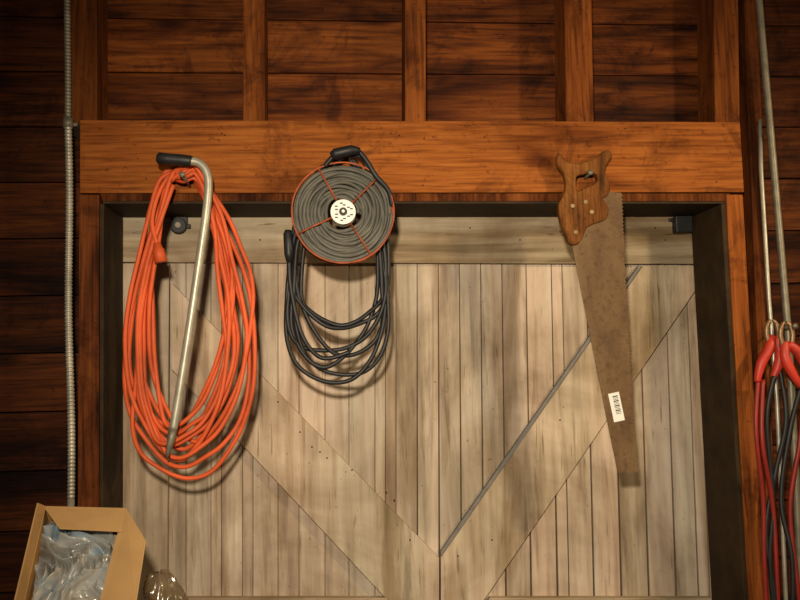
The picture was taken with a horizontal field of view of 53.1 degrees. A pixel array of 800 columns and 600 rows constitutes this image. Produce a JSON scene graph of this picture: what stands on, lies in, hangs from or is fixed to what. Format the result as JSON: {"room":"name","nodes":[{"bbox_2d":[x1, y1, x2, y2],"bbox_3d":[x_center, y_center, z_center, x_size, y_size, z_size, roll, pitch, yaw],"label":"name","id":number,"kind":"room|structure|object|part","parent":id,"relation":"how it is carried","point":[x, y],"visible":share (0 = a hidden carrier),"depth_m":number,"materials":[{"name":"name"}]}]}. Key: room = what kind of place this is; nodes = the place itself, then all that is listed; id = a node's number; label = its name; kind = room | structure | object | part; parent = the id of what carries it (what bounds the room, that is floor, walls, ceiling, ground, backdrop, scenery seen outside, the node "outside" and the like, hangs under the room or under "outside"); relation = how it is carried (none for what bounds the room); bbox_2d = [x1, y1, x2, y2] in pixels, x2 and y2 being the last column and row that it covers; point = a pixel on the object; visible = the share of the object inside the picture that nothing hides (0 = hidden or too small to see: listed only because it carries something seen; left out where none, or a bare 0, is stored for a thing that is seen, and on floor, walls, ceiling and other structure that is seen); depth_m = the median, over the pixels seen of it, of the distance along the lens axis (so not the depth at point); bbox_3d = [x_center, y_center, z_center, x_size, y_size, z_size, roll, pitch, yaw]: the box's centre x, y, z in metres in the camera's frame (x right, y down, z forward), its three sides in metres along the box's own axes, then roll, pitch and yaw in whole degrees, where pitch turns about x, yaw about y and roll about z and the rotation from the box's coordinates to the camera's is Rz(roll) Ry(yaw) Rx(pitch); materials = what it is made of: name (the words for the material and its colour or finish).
{"room":"garage","nodes":[
{"label":"garage","id":0,"kind":"room"},
{"bbox_2d":[0,0,799,599],"bbox_3d":[0.135,0.209,2.138,3.710,3.139,0.030,-1,-5,-5],"label":"wall","id":1,"kind":"structure","parent":0,"point":[329,60],"depth_m":2.16,"materials":[{"name":"brown wood"}]},
{"bbox_2d":[63,0,79,506],"bbox_3d":[-0.816,-0.239,2.011,0.047,2.018,0.139,-1,-5,-5],"label":"conduit","id":2,"kind":"object","parent":1,"relation":"attached to","point":[70,128],"visible":1,"depth_m":1.94,"materials":[{"name":"metal"}]},
{"bbox_2d":[78,195,122,507],"bbox_3d":[-0.741,0.766,1.982,0.067,2.046,0.186,-1,-5,-5],"label":"trim","id":3,"kind":"structure","parent":1,"relation":"attached to","point":[100,351],"depth_m":1.96,"materials":[{"name":"brown wood"}]},
{"bbox_2d":[122,166,256,480],"bbox_3d":[-0.507,0.042,1.924,0.319,0.781,0.128,-1,-5,-5],"label":"extension cord","id":4,"kind":"object","parent":1,"relation":"hanging from","point":[151,252],"visible":0.92,"depth_m":1.92,"materials":[{"name":"rubber"}]},
{"bbox_2d":[156,152,212,457],"bbox_3d":[-0.506,0.006,1.883,0.132,0.721,0.029,-1,-5,-5],"label":"cane","id":5,"kind":"object","parent":4,"relation":"attached to","point":[161,158],"visible":1,"depth_m":1.88,"materials":[{"name":"metal"}]},
{"bbox_2d":[283,145,394,384],"bbox_3d":[-0.150,-0.085,1.970,0.276,0.585,0.119,-1,-5,-5],"label":"reel","id":6,"kind":"object","parent":1,"relation":"hanging from","point":[311,226],"visible":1,"depth_m":1.96,"materials":[{"name":"rubber"}]},
{"bbox_2d":[70,0,739,125],"bbox_3d":[0.042,-0.895,2.159,1.804,0.897,0.101,-1,-5,-5],"label":"wall studs","id":7,"kind":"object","parent":1,"relation":"attached to","point":[717,20],"depth_m":2.11,"materials":[{"name":"brown wood"}]},
{"bbox_2d":[80,120,743,195],"bbox_3d":[0.053,-0.361,2.107,1.707,0.192,0.114,-1,-5,-5],"label":"wooden beam","id":8,"kind":"structure","parent":1,"relation":"attached to","point":[117,156],"depth_m":2.05,"materials":[{"name":"brown wood"}]},
{"bbox_2d":[100,194,729,216],"bbox_3d":[0.058,-0.252,2.138,1.621,0.036,0.184,-1,-5,-5],"label":"trim","id":9,"kind":"structure","parent":1,"relation":"attached to","point":[124,205],"depth_m":2.09,"materials":[{"name":"brown wood"}]},
{"bbox_2d":[122,216,711,599],"bbox_3d":[0.121,0.736,2.183,1.826,2.039,0.053,-1,-5,-5],"label":"door","id":10,"kind":"structure","parent":1,"relation":"in","point":[475,460],"depth_m":2.21,"materials":[{"name":"wood"}]},
{"bbox_2d":[170,217,190,233],"bbox_3d":[-0.594,-0.207,2.163,0.052,0.055,0.034,-1,-5,-5],"label":"bracket","id":11,"kind":"object","parent":10,"relation":"attached to","point":[178,225],"visible":0.96,"depth_m":2.15,"materials":[{"name":"metal"}]},
{"bbox_2d":[668,216,692,233],"bbox_3d":[0.805,-0.215,2.283,0.068,0.046,0.030,-1,-5,-5],"label":"bracket","id":12,"kind":"object","parent":10,"relation":"attached to","point":[680,224],"visible":1,"depth_m":2.27,"materials":[{"name":"black metal"}]},
{"bbox_2d":[555,150,638,472],"bbox_3d":[0.495,0.025,2.040,0.178,0.819,0.067,-1,-5,-5],"label":"saw","id":13,"kind":"object","parent":1,"relation":"hanging from","point":[590,218],"visible":1,"depth_m":2.03,"materials":[{"name":"brown metal"}]},
{"bbox_3d":[0.473,-0.261,2.046,0.145,0.246,0.024,-1,-5,-5],"label":"handle","id":14,"kind":"part","parent":13,"relation":"part of","materials":[{"name":"brown wood"}]},
{"bbox_3d":[0.511,0.076,2.020,0.152,0.714,0.002,-1,-5,-5],"label":"blade","id":15,"kind":"part","parent":13,"relation":"part of","materials":[{"name":"brown metal"}]},
{"bbox_2d":[692,195,762,599],"bbox_3d":[0.893,0.743,2.120,0.064,2.035,0.186,-1,-5,-5],"label":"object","id":16,"kind":"structure","parent":1,"relation":"attached to","point":[718,234],"depth_m":2.10,"materials":[{"name":"brown wood"}]},
{"bbox_2d":[738,0,773,599],"bbox_3d":[0.962,0.191,2.150,0.125,3.137,0.083,-1,-5,-5],"label":"trim","id":17,"kind":"structure","parent":1,"relation":"attached to","point":[750,109],"depth_m":2.16,"materials":[{"name":"brown wood"}]},
{"bbox_2d":[755,0,799,579],"bbox_3d":[1.000,0.201,2.087,0.067,3.106,0.055,-1,-5,-5],"label":"conduit","id":18,"kind":"object","parent":1,"relation":"attached to","point":[759,3],"visible":0.79,"depth_m":2.10,"materials":[{"name":"grey metal"}]},
{"bbox_3d":[0.301,1.665,0.484,3.710,0.050,3.600,-1,-5,-5],"label":"floor","id":19,"kind":"structure","parent":0,"visible":0},
{"bbox_2d":[758,119,787,599],"bbox_3d":[0.982,0.628,2.032,0.022,2.244,0.080,-5,-6,39],"label":"rod","id":20,"kind":"object","parent":19,"relation":"on","point":[760,133],"visible":0.86,"depth_m":2.08,"materials":[{"name":"grey metal"}]},
{"bbox_2d":[753,319,799,599],"bbox_3d":[0.963,0.532,2.037,0.162,0.966,0.142,-1,-5,-5],"label":"cables","id":21,"kind":"object","parent":20,"relation":"hanging from","point":[782,358],"visible":1,"depth_m":2.00,"materials":[{"name":"red plastic"}]},
{"bbox_3d":[-0.838,1.247,1.568,0.794,1.024,0.508,-1,-5,-5],"label":"workbench","id":22,"kind":"object","parent":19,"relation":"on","visible":0},
{"bbox_2d":[14,503,145,599],"bbox_3d":[-0.659,0.586,1.704,0.263,0.300,0.334,-1,-5,-5],"label":"box","id":23,"kind":"object","parent":22,"relation":"on","point":[72,553],"visible":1,"depth_m":1.68,"materials":[{"name":"cardboard"}]},
{"bbox_2d":[142,569,187,599],"bbox_3d":[-0.528,0.680,1.821,0.122,0.131,0.107,-1,-5,-5],"label":"plastic sack","id":24,"kind":"object","parent":22,"relation":"on","point":[162,584],"visible":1,"depth_m":1.80,"materials":[{"name":"plastic"}]}
]}

